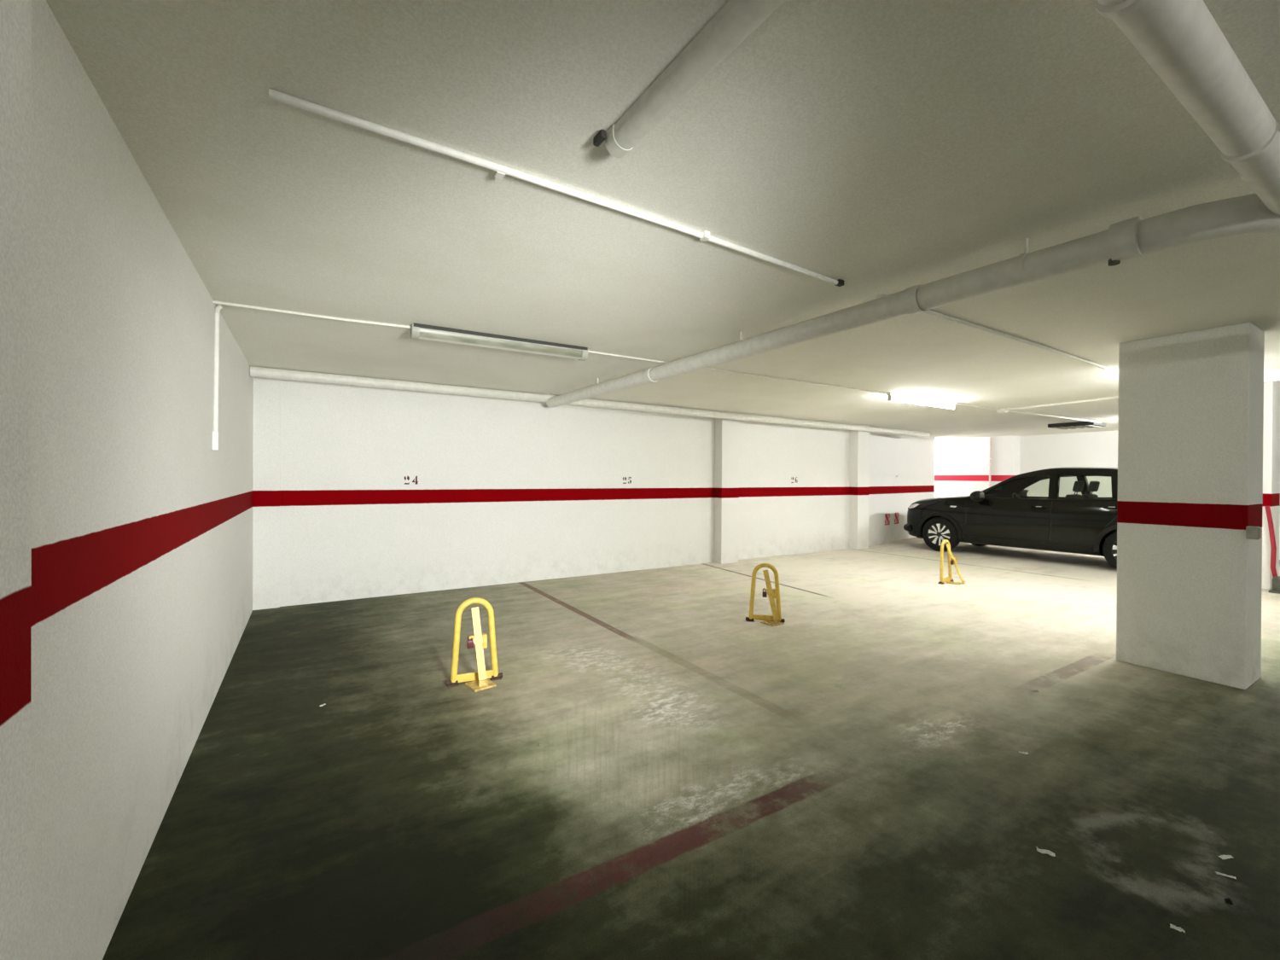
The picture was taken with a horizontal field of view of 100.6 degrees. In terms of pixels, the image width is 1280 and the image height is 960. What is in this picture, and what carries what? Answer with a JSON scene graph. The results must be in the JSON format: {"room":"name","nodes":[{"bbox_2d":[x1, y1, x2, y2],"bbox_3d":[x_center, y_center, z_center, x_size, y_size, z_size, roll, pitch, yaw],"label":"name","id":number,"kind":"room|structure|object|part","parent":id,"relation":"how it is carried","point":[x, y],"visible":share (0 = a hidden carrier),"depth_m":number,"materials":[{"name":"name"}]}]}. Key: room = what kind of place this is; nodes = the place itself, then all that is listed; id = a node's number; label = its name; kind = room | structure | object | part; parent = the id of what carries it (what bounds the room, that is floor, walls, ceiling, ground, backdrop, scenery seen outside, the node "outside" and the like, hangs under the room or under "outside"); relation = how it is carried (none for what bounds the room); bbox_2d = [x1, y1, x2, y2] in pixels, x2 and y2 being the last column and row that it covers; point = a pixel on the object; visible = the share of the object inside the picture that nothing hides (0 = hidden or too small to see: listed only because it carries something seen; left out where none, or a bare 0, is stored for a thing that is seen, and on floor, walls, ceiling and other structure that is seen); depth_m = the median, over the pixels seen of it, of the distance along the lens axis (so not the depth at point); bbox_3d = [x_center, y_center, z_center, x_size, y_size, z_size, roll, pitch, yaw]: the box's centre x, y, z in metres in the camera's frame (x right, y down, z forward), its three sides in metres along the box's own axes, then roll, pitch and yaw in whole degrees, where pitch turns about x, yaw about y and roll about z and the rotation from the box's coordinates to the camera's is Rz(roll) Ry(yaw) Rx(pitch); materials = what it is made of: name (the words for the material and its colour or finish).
{"room":"parking garage","nodes":[
{"label":"parking garage","id":0,"kind":"room"},
{"bbox_2d":[30,0,253,959],"bbox_3d":[-1.308,0.156,0.955,0.200,2.463,11.000,0,0,-32],"label":"wall","id":1,"kind":"structure","parent":0,"point":[142,530],"depth_m":1.61,"materials":[{"name":"white paint"}]},
{"bbox_2d":[0,0,31,959],"bbox_3d":[-0.074,0.171,-0.686,0.168,2.463,3.309,0,0,-32],"label":"pilaster","id":2,"kind":"object","parent":1,"relation":"attached to","point":[15,15],"visible":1,"depth_m":0.72,"materials":[{"name":"white paint"}]},
{"bbox_2d":[212,304,222,450],"bbox_3d":[-2.599,-0.635,3.267,0.041,0.910,0.112,0,0,-32],"label":"conduit","id":3,"kind":"object","parent":1,"relation":"attached to","point":[216,434],"visible":1,"depth_m":3.27,"materials":[{"name":"white paint"}]},
{"bbox_2d":[279,379,934,606],"bbox_3d":[1.868,0.135,9.437,14.141,2.463,0.752,0,0,-35],"label":"wall","id":4,"kind":"structure","parent":0,"point":[384,491],"depth_m":7.09,"materials":[{"name":"white paint"}]},
{"bbox_2d":[252,377,280,610],"bbox_3d":[-3.919,0.120,5.575,0.233,2.463,0.035,0,0,-32],"label":"pilaster","id":5,"kind":"object","parent":4,"relation":"attached to","point":[266,497],"visible":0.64,"depth_m":5.56,"materials":[{"name":"white paint"}]},
{"bbox_2d":[714,418,738,564],"bbox_3d":[1.438,0.135,8.809,0.370,2.463,0.185,0,0,-32],"label":"pilaster","id":6,"kind":"object","parent":4,"relation":"attached to","point":[726,462],"visible":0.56,"depth_m":8.72,"materials":[{"name":"white paint"}]},
{"bbox_2d":[849,424,869,549],"bbox_3d":[4.394,0.144,10.636,0.360,2.463,0.195,0,0,-32],"label":"pilaster","id":7,"kind":"object","parent":4,"relation":"attached to","point":[859,440],"visible":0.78,"depth_m":10.55,"materials":[{"name":"white paint"}]},
{"bbox_2d":[46,0,1279,440],"bbox_3d":[4.616,-1.488,6.027,15.608,0.847,13.400,0,0,-32],"label":"ceiling","id":8,"kind":"structure","parent":0,"point":[885,148],"depth_m":1.93,"materials":[{"name":"paint"}]},
{"bbox_2d":[212,300,411,328],"bbox_3d":[-2.108,-1.079,3.493,1.111,0.019,0.045,0,0,-28],"label":"conduit","id":9,"kind":"object","parent":8,"relation":"attached to","point":[213,301],"visible":0.92,"depth_m":3.46,"materials":[{"name":"white plastic"}]},
{"bbox_2d":[409,322,588,360],"bbox_3d":[-1.031,-1.040,4.068,1.338,0.095,0.132,0,0,-30],"label":"ceiling lamp","id":10,"kind":"object","parent":8,"relation":"attached to","point":[417,331],"visible":0.99,"depth_m":3.98,"materials":[{"name":"white plastic"}]},
{"bbox_2d":[268,87,844,286],"bbox_3d":[0.038,-1.059,2.155,2.532,0.028,0.061,0,0,-33],"label":"conduit","id":11,"kind":"object","parent":8,"relation":"attached to","point":[500,171],"visible":1,"depth_m":1.83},
{"bbox_2d":[250,366,930,436],"bbox_3d":[1.283,-1.024,8.416,12.056,0.142,0.124,0,0,-33],"label":"drain pipe","id":12,"kind":"object","parent":8,"relation":"attached to","point":[261,372],"visible":0.98,"depth_m":6.54,"materials":[{"name":"white plastic"}]},
{"bbox_2d":[593,0,785,158],"bbox_3d":[0.319,-1.032,1.034,0.100,0.064,1.544,0,0,-33],"label":"drain pipe","id":13,"kind":"object","parent":8,"relation":"attached to","point":[736,20],"visible":1,"depth_m":1.32,"materials":[{"name":"white plastic"}]},
{"bbox_2d":[588,350,887,394],"bbox_3d":[1.289,-1.068,5.478,4.080,0.017,0.024,0,0,-31],"label":"conduit","id":14,"kind":"object","parent":8,"relation":"attached to","point":[590,352],"visible":0.85,"depth_m":5.32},
{"bbox_2d":[546,0,1279,407],"bbox_3d":[0.901,-0.973,4.451,4.282,0.211,6.098,0,0,-32],"label":"drain pipe","id":15,"kind":"object","parent":8,"relation":"attached to","point":[1183,43],"visible":1,"depth_m":1.84,"materials":[{"name":"grey plastic"}]},
{"bbox_2d":[886,392,956,409],"bbox_3d":[3.703,-1.025,6.936,1.520,0.098,0.052,0,0,-32],"label":"ceiling lamp","id":16,"kind":"object","parent":8,"relation":"attached to","point":[889,394],"visible":1,"depth_m":6.87,"materials":[{"name":"white plastic"}]},
{"bbox_2d":[956,402,1000,410],"bbox_3d":[4.883,-1.058,7.661,1.210,0.019,0.020,0,0,-31],"label":"conduit","id":17,"kind":"object","parent":8,"relation":"attached to","point":[957,403],"visible":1,"depth_m":7.65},
{"bbox_2d":[877,294,1106,369],"bbox_3d":[2.866,-1.050,3.998,3.521,0.027,0.048,0,0,-33],"label":"conduit","id":18,"kind":"object","parent":8,"relation":"attached to","point":[928,311],"visible":0.94,"depth_m":3.84,"materials":[{"name":"white plastic"}]},
{"bbox_2d":[996,408,1008,413],"bbox_3d":[5.473,-1.042,8.010,0.110,0.053,0.110,0,0,-32],"label":"junction box","id":19,"kind":"object","parent":8,"relation":"attached to","point":[1002,410],"visible":0.95,"depth_m":7.98,"materials":[{"name":"white plastic"}]},
{"bbox_2d":[1008,410,1100,423],"bbox_3d":[6.958,-1.051,8.850,3.253,0.019,0.028,0,0,-30],"label":"conduit","id":20,"kind":"object","parent":8,"relation":"attached to","point":[1009,410],"visible":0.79,"depth_m":8.74,"materials":[{"name":"white plastic"}]},
{"bbox_2d":[1006,395,1118,410],"bbox_3d":[5.851,-1.050,7.154,0.052,0.030,1.751,0,0,-23],"label":"conduit","id":21,"kind":"object","parent":8,"relation":"attached to","point":[1116,397],"visible":0.57,"depth_m":7.26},
{"bbox_2d":[1047,420,1106,429],"bbox_3d":[8.187,-1.022,9.952,0.600,0.080,0.700,0,0,-32],"label":"ceiling lamp","id":22,"kind":"object","parent":8,"relation":"in","point":[1078,424],"visible":1,"depth_m":9.80,"materials":[{"name":"black metal"}]},
{"bbox_2d":[1263,369,1279,382],"bbox_3d":[7.203,-0.987,3.341,0.040,0.100,6.100,0,0,-32],"label":"beam","id":23,"kind":"structure","parent":8,"relation":"attached to","point":[1273,375],"depth_m":5.11,"materials":[{"name":"paint"}]},
{"bbox_2d":[102,536,1279,959],"bbox_3d":[4.599,1.473,6.041,15.608,0.150,13.400,0,0,-32],"label":"floor","id":24,"kind":"structure","parent":0,"point":[846,778],"depth_m":2.44,"materials":[{"name":"concrete"}]},
{"bbox_2d":[445,597,502,692],"bbox_3d":[-1.098,1.092,3.558,0.370,0.570,0.227,0,0,-24],"label":"barrier","id":25,"kind":"object","parent":24,"relation":"on","point":[480,683],"visible":1,"depth_m":3.58,"materials":[{"name":"yellow metal"}]},
{"bbox_3d":[-1.068,1.371,3.557,0.150,0.012,0.160,0,0,-42],"label":"plate","id":26,"kind":"part","parent":25,"relation":"part of","materials":[{"name":"yellow metal"}]},
{"bbox_2d":[745,563,785,626],"bbox_3d":[1.212,1.098,5.125,0.370,0.570,0.218,0,0,10],"label":"barrier","id":27,"kind":"object","parent":24,"relation":"on","point":[775,619],"visible":1,"depth_m":5.16,"materials":[{"name":"yellow metal"}]},
{"bbox_3d":[1.274,1.377,5.115,0.150,0.012,0.160,0,0,-36],"label":"plate","id":28,"kind":"part","parent":27,"relation":"part of","materials":[{"name":"yellow metal"}]},
{"bbox_2d":[937,539,965,585],"bbox_3d":[4.204,1.098,7.123,0.370,0.585,0.244,0,0,-38],"label":"barrier","id":29,"kind":"object","parent":24,"relation":"on","point":[951,560],"visible":1,"depth_m":7.13,"materials":[{"name":"yellow metal"}]},
{"bbox_3d":[4.218,1.385,7.140,0.160,0.012,0.150,1,0,38],"label":"plate","id":30,"kind":"part","parent":29,"relation":"part of","materials":[{"name":"yellow metal"}]},
{"bbox_2d":[903,466,1117,569],"bbox_3d":[7.222,0.582,9.614,2.244,1.630,4.572,0,0,-30],"label":"hatchback car","id":31,"kind":"object","parent":24,"relation":"on","point":[1004,514],"visible":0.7,"depth_m":9.13,"materials":[{"name":"black paint"}]},
{"bbox_3d":[5.770,0.864,10.253,0.103,0.478,0.849,0,0,-32],"label":"arch trim","id":32,"kind":"part","parent":31,"relation":"part of","materials":[{"name":"black plastic"}]},
{"bbox_2d":[969,490,984,501],"bbox_3d":[6.079,0.290,9.602,0.250,0.190,0.195,0,0,-34],"label":"mirror","id":33,"kind":"object","parent":31,"relation":"attached to","point":[977,496],"depth_m":9.53,"materials":[{"name":"black plastic"}]},
{"bbox_2d":[979,492,984,500],"bbox_3d":[6.135,0.286,9.521,0.187,0.144,0.004,0,0,-34],"label":"mirror glass","id":34,"kind":"object","parent":31,"relation":"attached to","point":[981,495],"depth_m":9.51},
{"bbox_2d":[1018,489,1028,495],"bbox_3d":[7.737,0.294,10.721,0.250,0.190,0.195,0,0,-34],"label":"mirror","id":35,"kind":"object","parent":31,"relation":"attached to","point":[1025,492],"depth_m":10.62,"materials":[{"name":"black plastic"}]},
{"bbox_3d":[6.828,0.280,8.818,0.065,0.130,2.313,0,0,-35],"label":"window trim","id":36,"kind":"part","parent":31,"relation":"part of","materials":[{"name":"black plastic"}]},
{"bbox_3d":[7.126,0.590,9.194,0.500,0.697,0.748,0,0,-34],"label":"seat","id":37,"kind":"part","parent":31,"relation":"part of","materials":[{"name":"fabric"}]},
{"bbox_3d":[7.723,0.591,9.596,0.500,0.697,0.748,0,0,-34],"label":"seat","id":38,"kind":"part","parent":31,"relation":"part of","materials":[{"name":"fabric"}]},
{"bbox_3d":[7.342,0.887,7.946,0.104,0.479,0.852,0,0,-38],"label":"arch trim","id":39,"kind":"part","parent":31,"relation":"part of","materials":[{"name":"black plastic"}]},
{"bbox_3d":[7.917,0.597,8.665,1.200,0.697,0.748,0,0,-34],"label":"seat","id":40,"kind":"part","parent":31,"relation":"part of","materials":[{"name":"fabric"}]},
{"bbox_3d":[7.206,0.419,8.121,0.054,0.036,0.212,0,0,-34],"label":"door handle","id":41,"kind":"part","parent":31,"relation":"part of","materials":[{"name":"black paint"}]},
{"bbox_2d":[1035,846,1055,856],"bbox_3d":[1.521,1.392,1.991,0.059,0.014,0.024,1,0,40],"label":"paper scrap","id":42,"kind":"object","parent":24,"relation":"on","point":[1042,851],"visible":1,"depth_m":1.99,"materials":[{"name":"white paper"}]},
{"bbox_2d":[1169,923,1184,932],"bbox_3d":[1.675,1.396,1.655,0.032,0.010,0.018,1,0,43],"label":"paper scrap","id":43,"kind":"object","parent":24,"relation":"on","point":[1172,926],"visible":1,"depth_m":1.65,"materials":[{"name":"white paper"}]},
{"bbox_2d":[1116,322,1264,689],"bbox_3d":[4.063,0.173,3.945,0.435,2.463,0.677,0,0,-32],"label":"column","id":44,"kind":"structure","parent":24,"relation":"on","point":[1190,426],"depth_m":3.76,"materials":[{"name":"white paint"}]},
{"bbox_2d":[1245,525,1261,539],"bbox_3d":[4.061,0.350,3.513,0.048,0.085,0.062,0,0,-32],"label":"junction box","id":45,"kind":"object","parent":44,"relation":"attached to","point":[1252,532],"visible":1,"depth_m":3.50,"materials":[{"name":"plastic"}]},
{"bbox_2d":[1214,871,1236,878],"bbox_3d":[2.072,1.398,1.880,0.052,0.008,0.016,0,0,31],"label":"paper scrap","id":46,"kind":"object","parent":24,"relation":"on","point":[1218,873],"visible":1,"depth_m":1.88,"materials":[{"name":"white paper"}]},
{"bbox_2d":[1218,855,1233,859],"bbox_3d":[2.175,1.398,1.972,0.047,0.009,0.019,0,0,-6],"label":"paper scrap","id":47,"kind":"object","parent":24,"relation":"on","point":[1223,857],"visible":1,"depth_m":1.97,"materials":[{"name":"white paper"}]},
{"bbox_2d":[1223,897,1233,904],"bbox_3d":[1.954,1.396,1.762,0.020,0.012,0.023,1,0,35],"label":"chip","id":48,"kind":"object","parent":24,"relation":"on","point":[1227,900],"visible":1,"depth_m":1.76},
{"bbox_2d":[1261,380,1279,589],"bbox_3d":[8.195,-0.016,7.182,0.500,2.860,0.530,0,0,-32],"label":"wall","id":49,"kind":"structure","parent":24,"relation":"on","point":[1271,389],"depth_m":6.87,"materials":[{"name":"white paint"}]},
{"bbox_2d":[1264,506,1277,577],"bbox_3d":[8.092,0.815,6.802,0.054,0.966,0.124,0,0,-32],"label":"pipe","id":50,"kind":"object","parent":49,"relation":"attached to","point":[1273,555],"visible":0.88,"depth_m":6.79,"materials":[{"name":"red metal"}]},
{"bbox_2d":[1268,576,1279,593],"bbox_3d":[8.061,1.316,6.634,0.220,0.200,0.240,0,0,-32],"label":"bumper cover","id":51,"kind":"object","parent":24,"relation":"on","point":[1276,580],"visible":1,"depth_m":6.64,"materials":[{"name":"grey plastic"}]},
{"bbox_2d":[1019,430,1279,559],"bbox_3d":[11.155,-0.013,10.094,0.200,2.860,13.400,0,0,-32],"label":"wall","id":52,"kind":"structure","parent":0,"point":[1092,449],"depth_m":12.10,"materials":[{"name":"white paint"}]},
{"bbox_2d":[934,435,1020,497],"bbox_3d":[8.306,0.150,14.165,0.350,2.463,3.080,0,0,-32],"label":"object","id":53,"kind":"object","parent":52,"relation":"attached to","point":[961,465],"visible":0.36,"depth_m":13.55,"materials":[{"name":"white paint"}]},
{"bbox_2d":[988,437,992,487],"bbox_3d":[8.686,0.167,13.177,0.051,2.443,0.070,0,0,-32],"label":"vertical pipe","id":54,"kind":"object","parent":53,"relation":"attached to","point":[990,458],"visible":0.55,"depth_m":13.16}
]}

